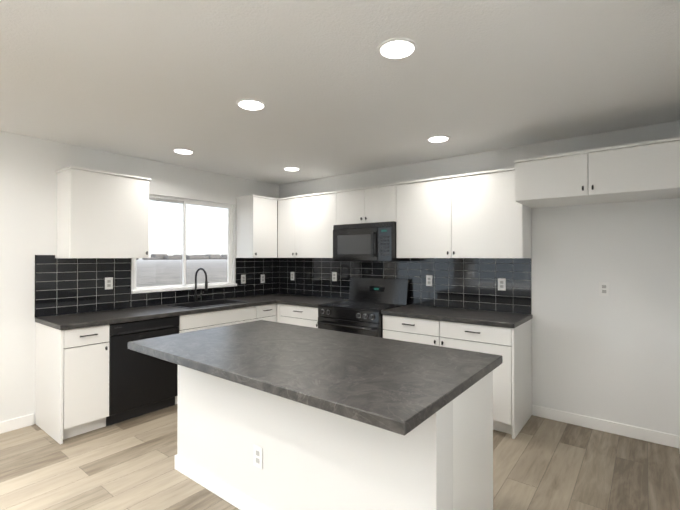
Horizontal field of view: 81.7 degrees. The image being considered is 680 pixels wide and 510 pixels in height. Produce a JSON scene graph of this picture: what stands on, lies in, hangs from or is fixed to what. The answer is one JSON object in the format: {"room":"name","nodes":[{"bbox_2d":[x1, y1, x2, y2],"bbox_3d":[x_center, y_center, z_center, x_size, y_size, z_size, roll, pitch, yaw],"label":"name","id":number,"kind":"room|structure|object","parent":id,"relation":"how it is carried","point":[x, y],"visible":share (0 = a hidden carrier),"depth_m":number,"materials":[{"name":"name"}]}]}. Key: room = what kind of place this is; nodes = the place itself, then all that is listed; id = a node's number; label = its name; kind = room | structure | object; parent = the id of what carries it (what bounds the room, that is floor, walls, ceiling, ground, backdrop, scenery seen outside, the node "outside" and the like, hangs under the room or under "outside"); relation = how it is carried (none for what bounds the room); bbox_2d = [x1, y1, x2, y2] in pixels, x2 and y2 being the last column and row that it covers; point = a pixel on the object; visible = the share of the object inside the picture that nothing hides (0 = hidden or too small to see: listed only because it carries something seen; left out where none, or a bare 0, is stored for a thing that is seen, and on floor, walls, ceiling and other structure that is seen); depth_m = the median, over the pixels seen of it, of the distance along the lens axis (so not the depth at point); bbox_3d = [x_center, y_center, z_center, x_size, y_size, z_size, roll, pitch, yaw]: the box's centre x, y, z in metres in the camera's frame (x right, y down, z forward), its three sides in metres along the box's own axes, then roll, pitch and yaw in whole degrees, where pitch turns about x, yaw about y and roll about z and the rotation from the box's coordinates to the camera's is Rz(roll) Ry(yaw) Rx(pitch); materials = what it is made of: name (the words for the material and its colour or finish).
{"room":"kitchen","nodes":[
{"label":"kitchen","id":0,"kind":"room"},
{"bbox_2d":[0,131,278,423],"bbox_3d":[-3.144,0.225,2.866,0.120,2.484,7.200,0,0,38],"label":"wall","id":1,"kind":"structure","parent":0,"point":[30,166],"depth_m":3.39,"materials":[{"name":"white paint"}]},
{"bbox_2d":[0,414,33,433],"bbox_3d":[-2.800,1.422,3.191,0.013,0.095,0.508,0,0,38],"label":"baseboard","id":2,"kind":"structure","parent":1,"relation":"attached to","point":[27,420],"depth_m":3.29,"materials":[{"name":"white wood"}]},
{"bbox_2d":[56,166,150,257],"bbox_3d":[-2.199,-0.354,3.691,0.355,0.785,0.692,0,0,38],"label":"upper cabinet","id":3,"kind":"object","parent":1,"relation":"attached to","point":[102,214],"visible":1,"depth_m":3.53,"materials":[{"name":"white wood"}]},
{"bbox_2d":[34,255,278,317],"bbox_3d":[-1.764,0.285,4.531,0.009,0.542,2.858,0,0,38],"label":"wall tile","id":4,"kind":"structure","parent":1,"relation":"attached to","point":[64,286],"depth_m":3.85,"materials":[{"name":"black tile"}]},
{"bbox_2d":[105,277,112,288],"bbox_3d":[-2.273,0.288,3.865,0.006,0.116,0.072,0,0,38],"label":"electrical outlet plate","id":5,"kind":"object","parent":4,"relation":"attached to","point":[108,281],"depth_m":3.87,"materials":[{"name":"white plastic"}]},
{"bbox_2d":[241,275,245,283],"bbox_3d":[-1.267,0.328,5.157,0.006,0.116,0.072,0,0,38],"label":"electrical outlet plate","id":6,"kind":"object","parent":4,"relation":"attached to","point":[243,277],"depth_m":5.15,"materials":[{"name":"white plastic"}]},
{"bbox_2d":[261,274,264,282],"bbox_3d":[-1.065,0.339,5.417,0.006,0.116,0.072,0,0,38],"label":"electrical outlet plate","id":7,"kind":"object","parent":4,"relation":"attached to","point":[262,276],"depth_m":5.42,"materials":[{"name":"white plastic"}]},
{"bbox_2d":[131,194,236,293],"bbox_3d":[-1.776,-0.115,4.582,0.141,1.052,1.305,0,0,38],"label":"window","id":8,"kind":"structure","parent":1,"relation":"in","point":[184,285],"depth_m":4.57,"materials":[{"name":"white plastic"}]},
{"bbox_2d":[236,195,276,257],"bbox_3d":[-1.076,-0.344,5.133,0.355,0.785,0.420,0,0,38],"label":"upper cabinet","id":9,"kind":"object","parent":1,"relation":"attached to","point":[256,226],"visible":1,"depth_m":5.01,"materials":[{"name":"white wood"}]},
{"bbox_2d":[0,404,679,509],"bbox_3d":[-1.365,1.507,1.473,4.627,0.100,7.440,0,0,38],"label":"floor","id":10,"kind":"structure","parent":0,"point":[540,463],"depth_m":2.65,"materials":[{"name":"brown wood"}]},
{"bbox_2d":[35,322,109,443],"bbox_3d":[-2.278,1.030,3.352,0.637,0.880,0.355,0,0,38],"label":"base cabinet","id":11,"kind":"object","parent":10,"relation":"on","point":[72,382],"visible":0.9,"depth_m":3.18,"materials":[{"name":"white wood"}]},
{"bbox_2d":[106,316,178,425],"bbox_3d":[-1.978,1.034,3.740,0.600,0.877,0.620,0,0,38],"label":"dishwasher","id":12,"kind":"object","parent":10,"relation":"on","point":[140,384],"visible":0.73,"depth_m":3.51,"materials":[{"name":"black metal"}]},
{"bbox_2d":[175,306,255,403],"bbox_3d":[-1.492,1.037,4.362,0.635,0.880,0.952,0,0,38],"label":"base cabinet","id":13,"kind":"object","parent":10,"relation":"on","point":[199,321],"visible":0.23,"depth_m":4.12,"materials":[{"name":"white wood"}]},
{"bbox_2d":[255,303,276,321],"bbox_3d":[-0.916,1.042,5.101,0.637,0.880,0.919,0,0,38],"label":"base cabinet","id":14,"kind":"object","parent":10,"relation":"on","point":[267,312],"visible":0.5,"depth_m":4.70,"materials":[{"name":"white wood"}]},
{"bbox_2d":[259,293,298,296],"bbox_3d":[-0.834,0.582,5.216,0.390,0.038,0.643,0,0,38],"label":"countertop","id":15,"kind":"structure","parent":14,"relation":"on","point":[269,295],"depth_m":5.36,"materials":[{"name":"stone"}]},
{"bbox_2d":[277,303,317,327],"bbox_3d":[-0.320,1.040,4.817,0.707,0.880,0.637,0,0,38],"label":"base cabinet","id":16,"kind":"object","parent":10,"relation":"on","point":[306,316],"visible":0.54,"depth_m":4.58,"materials":[{"name":"white wood"}]},
{"bbox_2d":[35,295,310,329],"bbox_3d":[-1.514,0.576,4.339,0.634,0.038,2.863,0,0,38],"label":"countertop","id":17,"kind":"structure","parent":16,"relation":"on","point":[89,319],"depth_m":3.65,"materials":[{"name":"stone"}]},
{"bbox_2d":[193,268,207,301],"bbox_3d":[-1.575,0.356,4.524,0.257,0.401,0.125,0,0,38],"label":"faucet","id":18,"kind":"object","parent":17,"relation":"on","point":[196,296],"visible":0.98,"depth_m":4.54,"materials":[{"name":"black metal"}]},
{"bbox_2d":[167,299,247,308],"bbox_3d":[-1.464,0.659,4.394,0.444,0.221,0.754,0,0,38],"label":"sink basin","id":19,"kind":"object","parent":17,"relation":"in","point":[193,305],"visible":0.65,"depth_m":4.52,"materials":[{"name":"black metal"}]},
{"bbox_2d":[275,296,348,307],"bbox_3d":[-0.301,0.579,4.802,0.660,0.038,0.643,0,0,38],"label":"countertop","id":20,"kind":"structure","parent":16,"relation":"on","point":[313,301],"depth_m":4.74,"materials":[{"name":"stone"}]},
{"bbox_2d":[175,365,492,509],"bbox_3d":[-0.146,1.027,2.391,1.909,0.874,0.748,0,0,38],"label":"kitchen island","id":21,"kind":"object","parent":10,"relation":"on","point":[241,447],"visible":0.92,"depth_m":1.95,"materials":[{"name":"white paint"}]},
{"bbox_2d":[128,320,502,435],"bbox_3d":[-0.225,0.565,2.270,1.935,0.044,1.080,0,0,38],"label":"island countertop","id":22,"kind":"structure","parent":21,"relation":"on","point":[404,388],"depth_m":1.91,"materials":[{"name":"stone"}]},
{"bbox_2d":[317,277,409,337],"bbox_3d":[0.246,0.876,4.316,0.797,1.201,0.712,0,0,38],"label":"range","id":23,"kind":"object","parent":10,"relation":"on","point":[363,306],"visible":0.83,"depth_m":4.29,"materials":[{"name":"black metal"}]},
{"bbox_2d":[383,315,531,438],"bbox_3d":[1.078,1.033,3.728,1.228,0.880,0.637,0,0,38],"label":"base cabinet","id":24,"kind":"object","parent":10,"relation":"on","point":[512,393],"visible":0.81,"depth_m":3.31,"materials":[{"name":"white wood"}]},
{"bbox_2d":[381,304,532,327],"bbox_3d":[1.082,0.572,3.731,1.239,0.038,0.633,0,0,38],"label":"countertop","id":25,"kind":"structure","parent":24,"relation":"on","point":[458,315],"depth_m":3.59,"materials":[{"name":"stone"}]},
{"bbox_2d":[0,0,679,184],"bbox_3d":[-1.365,-1.077,1.490,4.627,0.100,7.440,0,0,38],"label":"ceiling","id":26,"kind":"structure","parent":0,"point":[330,87],"depth_m":2.27,"materials":[{"name":"white paint"}]},
{"bbox_2d":[173,148,193,153],"bbox_3d":[-1.534,-1.006,3.851,0.196,0.010,0.196,0,0,38],"label":"recessed light","id":27,"kind":"object","parent":26,"relation":"in","point":[182,151],"visible":1,"depth_m":3.83,"materials":[{"name":"white"}]},
{"bbox_2d":[236,98,265,110],"bbox_3d":[-0.603,-1.014,2.670,0.196,0.010,0.196,0,0,38],"label":"recessed light","id":28,"kind":"object","parent":26,"relation":"in","point":[251,104],"visible":0.96,"depth_m":2.65,"materials":[{"name":"white plastic"}]},
{"bbox_2d":[283,167,299,170],"bbox_3d":[-0.568,-1.000,4.620,0.196,0.010,0.196,0,0,38],"label":"recessed light","id":29,"kind":"object","parent":26,"relation":"in","point":[291,168],"visible":0.98,"depth_m":4.59,"materials":[{"name":"white plastic"}]},
{"bbox_2d":[377,37,416,59],"bbox_3d":[0.284,-1.019,1.954,0.196,0.010,0.196,0,0,38],"label":"recessed light","id":30,"kind":"object","parent":26,"relation":"in","point":[397,48],"visible":1,"depth_m":1.94,"materials":[{"name":"white plastic"}]},
{"bbox_2d":[427,135,449,142],"bbox_3d":[0.861,-1.008,3.444,0.196,0.010,0.196,0,0,38],"label":"recessed light","id":31,"kind":"object","parent":26,"relation":"in","point":[438,138],"visible":0.96,"depth_m":3.42,"materials":[{"name":"white plastic"}]},
{"bbox_2d":[279,120,679,435],"bbox_3d":[0.883,0.235,4.369,4.627,2.484,0.120,0,0,38],"label":"wall","id":32,"kind":"structure","parent":0,"point":[614,356],"depth_m":3.29,"materials":[{"name":"white paint"}]},
{"bbox_2d":[277,196,296,257],"bbox_3d":[-0.594,-0.344,5.236,0.329,0.785,0.328,0,0,38],"label":"upper cabinet","id":33,"kind":"object","parent":32,"relation":"attached to","point":[287,206],"depth_m":5.10,"materials":[{"name":"white wood"}]},
{"bbox_2d":[297,191,335,257],"bbox_3d":[-0.204,-0.346,4.933,0.658,0.785,0.328,0,0,38],"label":"upper cabinet","id":34,"kind":"object","parent":32,"relation":"attached to","point":[305,224],"depth_m":4.79,"materials":[{"name":"white wood"}]},
{"bbox_2d":[336,183,395,224],"bbox_3d":[0.363,-0.541,4.475,0.797,0.400,0.355,0,0,38],"label":"upper cabinet","id":35,"kind":"object","parent":32,"relation":"attached to","point":[372,204],"visible":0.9,"depth_m":4.33,"materials":[{"name":"white wood"}]},
{"bbox_2d":[333,221,409,260],"bbox_3d":[0.332,-0.130,4.432,0.789,0.415,0.438,0,0,38],"label":"microwave","id":36,"kind":"object","parent":35,"relation":"attached to","point":[375,241],"visible":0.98,"depth_m":4.25,"materials":[{"name":"black metal"}]},
{"bbox_2d":[279,258,531,313],"bbox_3d":[0.435,0.352,4.635,3.351,0.613,0.008,0,0,38],"label":"wall tile","id":37,"kind":"structure","parent":32,"relation":"attached to","point":[467,283],"depth_m":4.16,"materials":[{"name":"black tile"}]},
{"bbox_2d":[332,272,336,280],"bbox_3d":[-0.072,0.287,5.021,0.072,0.116,0.006,0,0,38],"label":"electrical outlet plate","id":38,"kind":"object","parent":37,"relation":"attached to","point":[334,274],"depth_m":5.02,"materials":[{"name":"white plastic"}]},
{"bbox_2d":[426,275,431,285],"bbox_3d":[0.958,0.285,4.219,0.072,0.116,0.006,0,0,38],"label":"electrical outlet plate","id":39,"kind":"object","parent":37,"relation":"attached to","point":[428,277],"depth_m":4.22,"materials":[{"name":"white plastic"}]},
{"bbox_2d":[498,278,505,290],"bbox_3d":[1.547,0.289,3.760,0.072,0.116,0.006,0,0,38],"label":"electrical outlet plate","id":40,"kind":"object","parent":37,"relation":"attached to","point":[501,281],"depth_m":3.75,"materials":[{"name":"white plastic"}]},
{"bbox_2d":[396,167,530,257],"bbox_3d":[1.164,-0.353,3.849,1.230,0.785,0.355,0,0,38],"label":"upper cabinet","id":41,"kind":"object","parent":32,"relation":"attached to","point":[483,214],"visible":0.94,"depth_m":3.67,"materials":[{"name":"white wood"}]},
{"bbox_2d":[514,137,679,207],"bbox_3d":[1.977,-0.588,3.053,1.030,0.326,0.615,0,0,38],"label":"upper cabinet","id":42,"kind":"object","parent":32,"relation":"attached to","point":[646,170],"visible":1,"depth_m":2.82,"materials":[{"name":"white wood"}]},
{"bbox_2d":[599,282,608,295],"bbox_3d":[2.195,0.291,3.267,0.072,0.116,0.006,0,0,38],"label":"electrical outlet plate","id":43,"kind":"object","parent":32,"relation":"attached to","point":[603,288],"depth_m":3.26,"materials":[{"name":"white plastic"}]},
{"bbox_2d":[532,405,676,447],"bbox_3d":[2.150,1.422,3.287,0.995,0.095,0.016,0,0,38],"label":"baseboard","id":44,"kind":"structure","parent":32,"relation":"attached to","point":[657,437],"depth_m":3.24,"materials":[{"name":"white wood"}]},
{"bbox_2d":[677,435,679,448],"bbox_3d":[0.359,1.401,0.131,0.017,0.095,7.199,0,0,38],"label":"baseboard","id":45,"kind":"structure","parent":32,"relation":"attached to","point":[678,437],"depth_m":2.97,"materials":[{"name":"white"}]},
{"label":"outside","id":46,"kind":"structure","parent":0,"visible":0},
{"bbox_2d":[136,259,226,286],"bbox_3d":[-158.742,3.053,128.564,399.870,0.050,600.000,0,0,38],"label":"ground","id":47,"kind":"structure","parent":46,"point":[149,269],"depth_m":57.53,"materials":[{"name":"white"}]},
{"bbox_2d":[136,254,226,259],"bbox_3d":[-148.158,-0.671,128.821,263.914,7.500,545.466,0,0,38],"label":"treeline","id":48,"kind":"object","parent":47,"relation":"on","point":[195,257],"depth_m":309.19,"materials":[{"name":"grey plant"}]}
]}

